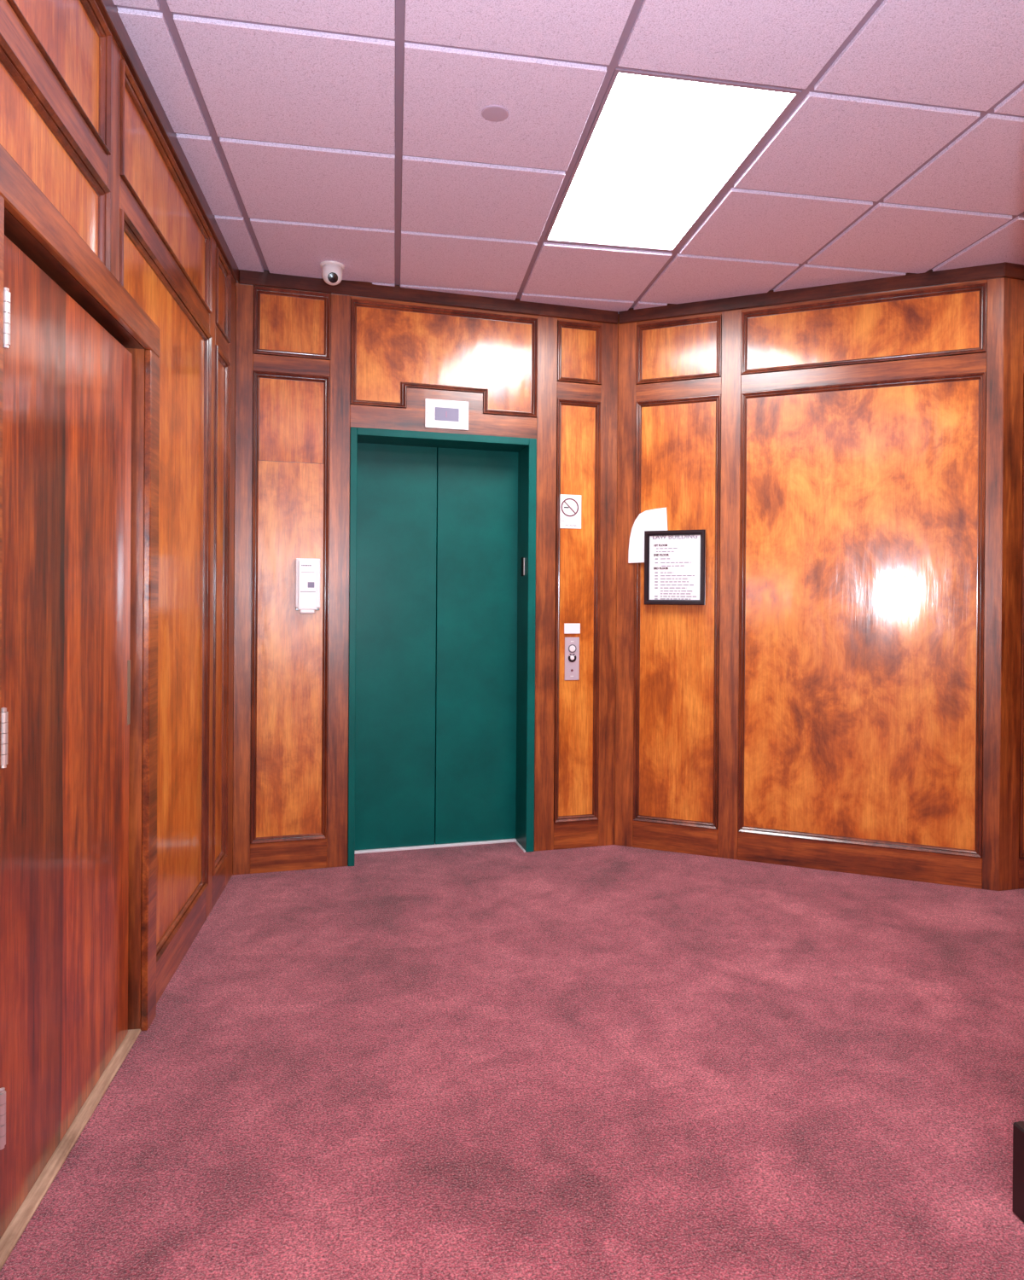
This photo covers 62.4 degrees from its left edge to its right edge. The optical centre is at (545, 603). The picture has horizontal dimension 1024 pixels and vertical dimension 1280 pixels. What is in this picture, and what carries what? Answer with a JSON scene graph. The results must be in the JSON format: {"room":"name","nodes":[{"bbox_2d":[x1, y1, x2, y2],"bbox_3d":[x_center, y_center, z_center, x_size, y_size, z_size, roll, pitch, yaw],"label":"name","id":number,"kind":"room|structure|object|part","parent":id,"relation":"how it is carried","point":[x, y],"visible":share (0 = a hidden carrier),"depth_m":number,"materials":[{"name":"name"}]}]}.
{"room":"lobby","nodes":[
{"label":"lobby","id":0,"kind":"room"},
{"bbox_2d":[0,0,236,1003],"bbox_3d":[-0.917,-0.147,0.596,0.129,2.882,7.052,0,0,-10],"label":"wall","id":1,"kind":"structure","parent":0,"point":[75,118],"depth_m":2.89,"materials":[{"name":"brown wood"}]},
{"bbox_3d":[-1.086,-0.966,1.791,0.008,0.216,0.826,0,0,-10],"label":"wood panel","id":2,"kind":"part","parent":1,"relation":"part of","materials":[{"name":"brown wood"}]},
{"bbox_3d":[-1.078,-1.121,1.792,0.022,0.090,0.830,0,0,-10],"label":"rail","id":3,"kind":"part","parent":1,"relation":"part of","materials":[{"name":"brown wood"}]},
{"bbox_3d":[-1.074,-0.966,1.793,0.029,0.220,0.830,0,0,-10],"label":"panel moulding","id":4,"kind":"part","parent":1,"relation":"part of","materials":[{"name":"brown wood"}]},
{"bbox_3d":[-1.083,-1.325,1.790,0.008,0.313,0.826,0,0,-10],"label":"wood panel","id":5,"kind":"part","parent":1,"relation":"part of","materials":[{"name":"brown wood"}]},
{"bbox_3d":[-1.072,-1.324,1.792,0.029,0.317,0.830,0,0,-10],"label":"panel moulding","id":6,"kind":"part","parent":1,"relation":"part of","materials":[{"name":"brown wood"}]},
{"bbox_2d":[0,144,160,1270],"bbox_3d":[-1.170,0.212,2.047,0.146,2.152,1.185,0,0,-10],"label":"door","id":7,"kind":"structure","parent":1,"relation":"in","point":[79,360],"depth_m":2.02,"materials":[{"name":"brown wood"}]},
{"bbox_3d":[-1.227,0.261,2.489,0.002,0.190,0.024,0,0,-10],"label":"edge plate","id":8,"kind":"part","parent":7,"relation":"part of","materials":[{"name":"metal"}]},
{"bbox_3d":[-1.076,-1.493,1.791,0.022,0.020,0.830,0,0,-10],"label":"rail","id":9,"kind":"part","parent":1,"relation":"part of","materials":[{"name":"brown wood"}]},
{"bbox_3d":[-1.284,0.032,2.859,0.008,2.221,1.131,0,0,-10],"label":"wood panel","id":10,"kind":"part","parent":1,"relation":"part of","materials":[{"name":"brown wood"}]},
{"bbox_3d":[-1.274,-1.329,2.856,0.008,0.313,1.131,0,0,-10],"label":"wood panel","id":11,"kind":"part","parent":1,"relation":"part of","materials":[{"name":"brown wood"}]},
{"bbox_3d":[-1.269,-1.125,2.857,0.022,0.090,1.135,0,0,-10],"label":"rail","id":12,"kind":"part","parent":1,"relation":"part of","materials":[{"name":"brown wood"}]},
{"bbox_3d":[-1.266,-1.497,2.856,0.022,0.020,1.135,0,0,-10],"label":"rail","id":13,"kind":"part","parent":1,"relation":"part of","materials":[{"name":"brown wood"}]},
{"bbox_3d":[-1.272,0.031,2.861,0.029,2.223,1.135,0,0,-10],"label":"panel moulding","id":14,"kind":"part","parent":1,"relation":"part of","materials":[{"name":"brown wood"}]},
{"bbox_3d":[-1.262,-1.329,2.858,0.029,0.317,1.135,0,0,-10],"label":"panel moulding","id":15,"kind":"part","parent":1,"relation":"part of","materials":[{"name":"brown wood"}]},
{"bbox_2d":[95,0,238,283],"bbox_3d":[-0.855,-1.532,0.602,0.034,0.071,6.852,0,0,-10],"label":"trim","id":16,"kind":"structure","parent":1,"relation":"attached to","point":[109,11],"depth_m":2.66,"materials":[{"name":"brown wood"}]},
{"bbox_3d":[-1.314,1.213,3.024,0.022,0.142,0.810,0,0,-10],"label":"rail","id":17,"kind":"part","parent":1,"relation":"part of","materials":[{"name":"brown wood"}]},
{"bbox_3d":[-1.431,1.210,3.676,0.022,0.142,0.285,0,0,-10],"label":"rail","id":18,"kind":"part","parent":1,"relation":"part of","materials":[{"name":"brown wood"}]},
{"bbox_3d":[-1.429,0.028,3.671,0.008,2.219,0.281,0,0,-10],"label":"wood panel","id":19,"kind":"part","parent":1,"relation":"part of","materials":[{"name":"brown wood"}]},
{"bbox_3d":[-1.419,-1.332,3.668,0.008,0.313,0.281,0,0,-10],"label":"wood panel","id":20,"kind":"part","parent":1,"relation":"part of","materials":[{"name":"brown wood"}]},
{"bbox_3d":[-1.417,0.028,3.674,0.029,2.223,0.285,0,0,-10],"label":"panel moulding","id":21,"kind":"part","parent":1,"relation":"part of","materials":[{"name":"brown wood"}]},
{"bbox_3d":[-1.414,-1.128,3.670,0.022,0.090,0.285,0,0,-10],"label":"rail","id":22,"kind":"part","parent":1,"relation":"part of","materials":[{"name":"brown wood"}]},
{"bbox_3d":[-1.407,-1.332,3.670,0.029,0.317,0.285,0,0,-10],"label":"panel moulding","id":23,"kind":"part","parent":1,"relation":"part of","materials":[{"name":"brown wood"}]},
{"bbox_2d":[232,282,618,875],"bbox_3d":[-0.554,-0.155,4.304,2.170,2.882,0.129,0,0,-16],"label":"wall","id":24,"kind":"structure","parent":0,"point":[311,367],"depth_m":4.13,"materials":[{"name":"brown wood"}]},
{"bbox_3d":[-1.233,1.211,4.064,0.353,0.142,0.022,0,0,-16],"label":"rail","id":25,"kind":"part","parent":24,"relation":"part of","materials":[{"name":"brown wood"}]},
{"bbox_3d":[-1.214,-1.510,4.057,0.353,0.015,0.022,0,0,-16],"label":"rail","id":26,"kind":"part","parent":24,"relation":"part of","materials":[{"name":"brown wood"}]},
{"bbox_3d":[-1.228,0.229,4.067,0.349,1.818,0.010,0,0,-16],"label":"wood panel","id":27,"kind":"part","parent":24,"relation":"part of","materials":[{"name":"brown wood"}]},
{"bbox_3d":[-1.223,0.018,4.056,0.353,2.243,0.029,0,0,-16],"label":"panel moulding","id":28,"kind":"part","parent":24,"relation":"part of","materials":[{"name":"brown wood"}]},
{"bbox_3d":[-1.220,-0.892,4.065,0.349,0.418,0.008,0,0,-16],"label":"wood panel","id":29,"kind":"part","parent":24,"relation":"part of","materials":[{"name":"brown wood"}]},
{"bbox_3d":[-1.217,-1.343,4.064,0.349,0.316,0.008,0,0,-16],"label":"wood panel","id":30,"kind":"part","parent":24,"relation":"part of","materials":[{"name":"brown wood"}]},
{"bbox_3d":[-1.216,-1.143,4.058,0.353,0.080,0.022,0,0,-16],"label":"rail","id":31,"kind":"part","parent":24,"relation":"part of","materials":[{"name":"brown wood"}]},
{"bbox_3d":[-1.213,-1.343,4.052,0.353,0.320,0.029,0,0,-16],"label":"panel moulding","id":32,"kind":"part","parent":24,"relation":"part of","materials":[{"name":"brown wood"}]},
{"bbox_2d":[295,558,320,613],"bbox_3d":[-1.141,-0.085,4.055,0.116,0.264,0.059,0,0,-16],"label":"wall dispenser","id":33,"kind":"object","parent":24,"relation":"attached to","point":[307,570],"visible":1,"depth_m":4.03,"materials":[{"name":"white plastic"}]},
{"bbox_2d":[238,269,617,324],"bbox_3d":[-0.528,-1.537,4.250,1.904,0.074,0.034,0,0,-16],"label":"trim","id":34,"kind":"structure","parent":24,"relation":"attached to","point":[366,289],"depth_m":4.21,"materials":[{"name":"brown wood"}]},
{"bbox_2d":[347,426,536,866],"bbox_3d":[-0.549,0.136,4.405,1.100,2.300,0.311,0,0,-16],"label":"elevator","id":35,"kind":"object","parent":24,"relation":"attached to","point":[441,694],"visible":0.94,"depth_m":4.45,"materials":[{"name":"teal metal"}]},
{"bbox_3d":[-0.793,0.215,4.420,0.438,2.115,0.035,0,0,-16],"label":"door","id":36,"kind":"part","parent":35,"relation":"part of","materials":[{"name":"teal metal"}]},
{"bbox_3d":[-0.582,1.280,4.478,0.870,0.011,0.062,0,0,-16],"label":"sill","id":37,"kind":"part","parent":35,"relation":"part of","materials":[{"name":"metal"}]},
{"bbox_3d":[-0.364,0.217,4.546,0.448,2.115,0.035,0,0,-16],"label":"door","id":38,"kind":"part","parent":35,"relation":"part of","materials":[{"name":"teal metal"}]},
{"bbox_3d":[-0.121,-0.196,4.482,0.005,0.100,0.040,0,0,-16],"label":"jamb plate","id":39,"kind":"part","parent":35,"relation":"part of","materials":[{"name":"silver metal"}]},
{"bbox_3d":[-0.500,-0.968,4.269,0.948,0.215,0.022,0,0,-16],"label":"rail","id":40,"kind":"part","parent":24,"relation":"part of","materials":[{"name":"brown wood"}]},
{"bbox_3d":[-0.500,-1.228,4.275,0.948,0.515,0.008,0,0,-16],"label":"wood panel","id":41,"kind":"part","parent":24,"relation":"part of","materials":[{"name":"brown wood"}]},
{"bbox_3d":[-0.496,-1.495,4.268,0.948,0.020,0.022,0,0,-16],"label":"rail","id":42,"kind":"part","parent":24,"relation":"part of","materials":[{"name":"brown wood"}]},
{"bbox_3d":[-0.497,-1.228,4.263,0.948,0.515,0.029,0,0,-16],"label":"panel moulding","id":43,"kind":"part","parent":24,"relation":"part of","materials":[{"name":"brown wood"}]},
{"bbox_2d":[424,398,468,430],"bbox_3d":[-0.495,-0.953,4.254,0.220,0.144,0.010,0,0,-16],"label":"indicator","id":44,"kind":"object","parent":24,"relation":"attached to","point":[439,413],"visible":1,"depth_m":4.25,"materials":[{"name":"white plastic"}]},
{"bbox_2d":[560,494,581,529],"bbox_3d":[0.129,-0.486,4.457,0.128,0.178,0.004,0,0,-16],"label":"no smoking sign","id":45,"kind":"object","parent":24,"relation":"attached to","point":[570,504],"visible":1,"depth_m":4.46,"materials":[{"name":"white plastic"}]},
{"bbox_2d":[564,637,579,680],"bbox_3d":[0.142,0.290,4.461,0.080,0.227,0.011,0,0,-17],"label":"panel","id":46,"kind":"object","parent":24,"relation":"attached to","point":[572,644],"visible":1,"depth_m":4.46,"materials":[{"name":"metal"}]},
{"bbox_2d":[564,623,580,634],"bbox_3d":[0.142,0.131,4.464,0.088,0.054,0.004,0,0,-16],"label":"card","id":47,"kind":"object","parent":24,"relation":"attached to","point":[568,628],"visible":1,"depth_m":4.46,"materials":[{"name":"white paper"}]},
{"bbox_3d":[0.160,1.220,4.473,0.247,0.142,0.022,0,0,-16],"label":"rail","id":48,"kind":"part","parent":24,"relation":"part of","materials":[{"name":"brown wood"}]},
{"bbox_3d":[0.166,0.037,4.477,0.243,2.219,0.008,0,0,-16],"label":"wood panel","id":49,"kind":"part","parent":24,"relation":"part of","materials":[{"name":"brown wood"}]},
{"bbox_3d":[0.170,0.037,4.465,0.247,2.223,0.029,0,0,-16],"label":"panel moulding","id":50,"kind":"part","parent":24,"relation":"part of","materials":[{"name":"brown wood"}]},
{"bbox_3d":[0.176,-1.323,4.473,0.243,0.313,0.008,0,0,-16],"label":"wood panel","id":51,"kind":"part","parent":24,"relation":"part of","materials":[{"name":"brown wood"}]},
{"bbox_3d":[0.179,-1.491,4.466,0.247,0.020,0.022,0,0,-16],"label":"rail","id":52,"kind":"part","parent":24,"relation":"part of","materials":[{"name":"brown wood"}]},
{"bbox_3d":[0.177,-1.119,4.467,0.247,0.090,0.022,0,0,-16],"label":"rail","id":53,"kind":"part","parent":24,"relation":"part of","materials":[{"name":"brown wood"}]},
{"bbox_3d":[0.180,-1.323,4.462,0.247,0.317,0.029,0,0,-16],"label":"panel moulding","id":54,"kind":"part","parent":24,"relation":"part of","materials":[{"name":"brown wood"}]},
{"bbox_2d":[0,842,1023,1279],"bbox_3d":[2.292,1.339,1.657,7.400,0.050,8.200,0,0,-10],"label":"floor","id":55,"kind":"structure","parent":0,"point":[496,1061],"depth_m":2.27,"materials":[{"name":"carpet"}]},
{"bbox_2d":[112,0,1023,314],"bbox_3d":[2.516,-1.620,1.566,7.937,0.172,8.434,0,0,-10],"label":"ceiling","id":56,"kind":"structure","parent":0,"point":[355,134],"depth_m":2.78,"materials":[{"name":"tile"}]},
{"bbox_2d":[320,260,344,285],"bbox_3d":[-0.986,-1.522,3.909,0.112,0.097,0.112,0,0,-10],"label":"security camera","id":57,"kind":"object","parent":56,"relation":"attached to","point":[331,270],"visible":1,"depth_m":3.87,"materials":[{"name":"white plastic"}]},
{"bbox_2d":[481,104,508,122],"bbox_3d":[-0.159,-1.565,2.679,0.086,0.028,0.086,0,0,-10],"label":"sprinkler cover","id":58,"kind":"object","parent":56,"relation":"attached to","point":[491,113],"visible":0.93,"depth_m":2.67,"materials":[{"name":"plastic"}]},
{"bbox_2d":[544,68,801,251],"bbox_3d":[0.389,-1.589,3.107,0.584,0.054,1.193,0,0,-10],"label":"ceiling light","id":59,"kind":"object","parent":56,"relation":"attached to","point":[645,124],"visible":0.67,"depth_m":2.94,"materials":[{"name":"white plastic"}]},
{"bbox_2d":[614,277,1004,890],"bbox_3d":[1.192,-0.142,4.252,1.944,2.882,0.130,0,0,22],"label":"wall","id":60,"kind":"structure","parent":0,"point":[831,702],"depth_m":4.14,"materials":[{"name":"brown wood"}]},
{"bbox_2d":[628,507,667,563],"bbox_3d":[0.542,-0.359,4.444,0.217,0.288,0.001,0,0,22],"label":"paper sheet","id":61,"kind":"object","parent":60,"relation":"attached to","point":[656,519],"visible":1,"depth_m":4.45,"materials":[{"name":"white paper"}]},
{"bbox_2d":[644,529,705,605],"bbox_3d":[0.670,-0.188,4.380,0.320,0.386,0.020,0,0,22],"label":"framed notice","id":62,"kind":"object","parent":60,"relation":"attached to","point":[675,560],"visible":1,"depth_m":4.38,"materials":[{"name":"white paper"}]},
{"bbox_3d":[0.677,1.224,4.412,0.450,0.142,0.022,0,0,22],"label":"rail","id":63,"kind":"part","parent":60,"relation":"part of","materials":[{"name":"brown wood"}]},
{"bbox_3d":[0.683,0.041,4.404,0.450,2.223,0.029,0,0,22],"label":"panel moulding","id":64,"kind":"part","parent":60,"relation":"part of","materials":[{"name":"brown wood"}]},
{"bbox_3d":[0.688,0.041,4.415,0.446,2.219,0.008,0,0,22],"label":"wood panel","id":65,"kind":"part","parent":60,"relation":"part of","materials":[{"name":"brown wood"}]},
{"bbox_3d":[0.694,-1.115,4.406,0.450,0.090,0.022,0,0,22],"label":"rail","id":66,"kind":"part","parent":60,"relation":"part of","materials":[{"name":"brown wood"}]},
{"bbox_3d":[0.693,-1.319,4.401,0.450,0.317,0.029,0,0,22],"label":"panel moulding","id":67,"kind":"part","parent":60,"relation":"part of","materials":[{"name":"brown wood"}]},
{"bbox_3d":[0.698,-1.319,4.412,0.446,0.313,0.008,0,0,22],"label":"wood panel","id":68,"kind":"part","parent":60,"relation":"part of","materials":[{"name":"brown wood"}]},
{"bbox_3d":[0.696,-1.487,4.405,0.450,0.020,0.022,0,0,22],"label":"rail","id":69,"kind":"part","parent":60,"relation":"part of","materials":[{"name":"brown wood"}]},
{"bbox_2d":[618,262,1006,324],"bbox_3d":[1.244,-1.524,4.175,1.826,0.074,0.035,0,0,22],"label":"trim","id":70,"kind":"structure","parent":60,"relation":"attached to","point":[929,278],"depth_m":4.12,"materials":[{"name":"brown wood"}]},
{"bbox_3d":[1.490,1.231,4.083,1.105,0.142,0.022,0,0,22],"label":"rail","id":71,"kind":"part","parent":60,"relation":"part of","materials":[{"name":"brown wood"}]},
{"bbox_3d":[1.501,0.048,4.086,1.101,2.219,0.008,0,0,22],"label":"wood panel","id":72,"kind":"part","parent":60,"relation":"part of","materials":[{"name":"brown wood"}]},
{"bbox_3d":[1.496,0.048,4.075,1.105,2.223,0.029,0,0,22],"label":"panel moulding","id":73,"kind":"part","parent":60,"relation":"part of","materials":[{"name":"brown wood"}]},
{"bbox_3d":[1.511,-1.312,4.082,1.101,0.313,0.008,0,0,22],"label":"wood panel","id":74,"kind":"part","parent":60,"relation":"part of","materials":[{"name":"brown wood"}]},
{"bbox_3d":[1.507,-1.108,4.076,1.105,0.090,0.022,0,0,22],"label":"rail","id":75,"kind":"part","parent":60,"relation":"part of","materials":[{"name":"brown wood"}]},
{"bbox_3d":[1.506,-1.312,4.071,1.105,0.317,0.029,0,0,22],"label":"panel moulding","id":76,"kind":"part","parent":60,"relation":"part of","materials":[{"name":"brown wood"}]},
{"bbox_3d":[1.510,-1.480,4.075,1.105,0.020,0.022,0,0,22],"label":"rail","id":77,"kind":"part","parent":60,"relation":"part of","materials":[{"name":"brown wood"}]},
{"bbox_2d":[998,277,1023,890],"bbox_3d":[3.745,-0.124,4.385,3.520,2.882,0.129,0,0,-16],"label":"wall","id":78,"kind":"structure","parent":0,"point":[1011,776],"depth_m":3.85,"materials":[{"name":"brown wood"}]},
{"bbox_2d":[1003,261,1023,279],"bbox_3d":[3.706,-1.507,4.312,3.412,0.074,0.034,0,0,-16],"label":"trim","id":79,"kind":"structure","parent":78,"relation":"attached to","point":[1010,270],"depth_m":3.83,"materials":[{"name":"brown wood"}]},
{"bbox_3d":[2.649,1.239,4.023,1.000,0.142,0.022,0,0,-16],"label":"rail","id":80,"kind":"part","parent":78,"relation":"part of","materials":[{"name":"brown wood"}]},
{"bbox_3d":[2.659,0.057,4.014,1.000,2.223,0.029,0,0,-16],"label":"panel moulding","id":81,"kind":"part","parent":78,"relation":"part of","materials":[{"name":"brown wood"}]},
{"bbox_3d":[2.655,0.057,4.026,0.996,2.219,0.008,0,0,-16],"label":"wood panel","id":82,"kind":"part","parent":78,"relation":"part of","materials":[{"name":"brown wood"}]},
{"bbox_3d":[1.489,-0.127,-0.356,0.129,2.882,4.370,0,0,-10],"label":"wall","id":83,"kind":"structure","parent":0,"visible":0},
{"bbox_2d":[1012,1121,1023,1221],"bbox_3d":[1.394,1.215,-0.292,0.036,0.195,4.280,0,0,-10],"label":"baseboard","id":84,"kind":"structure","parent":83,"relation":"attached to","point":[1018,1126],"depth_m":1.79,"materials":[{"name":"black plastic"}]}
]}

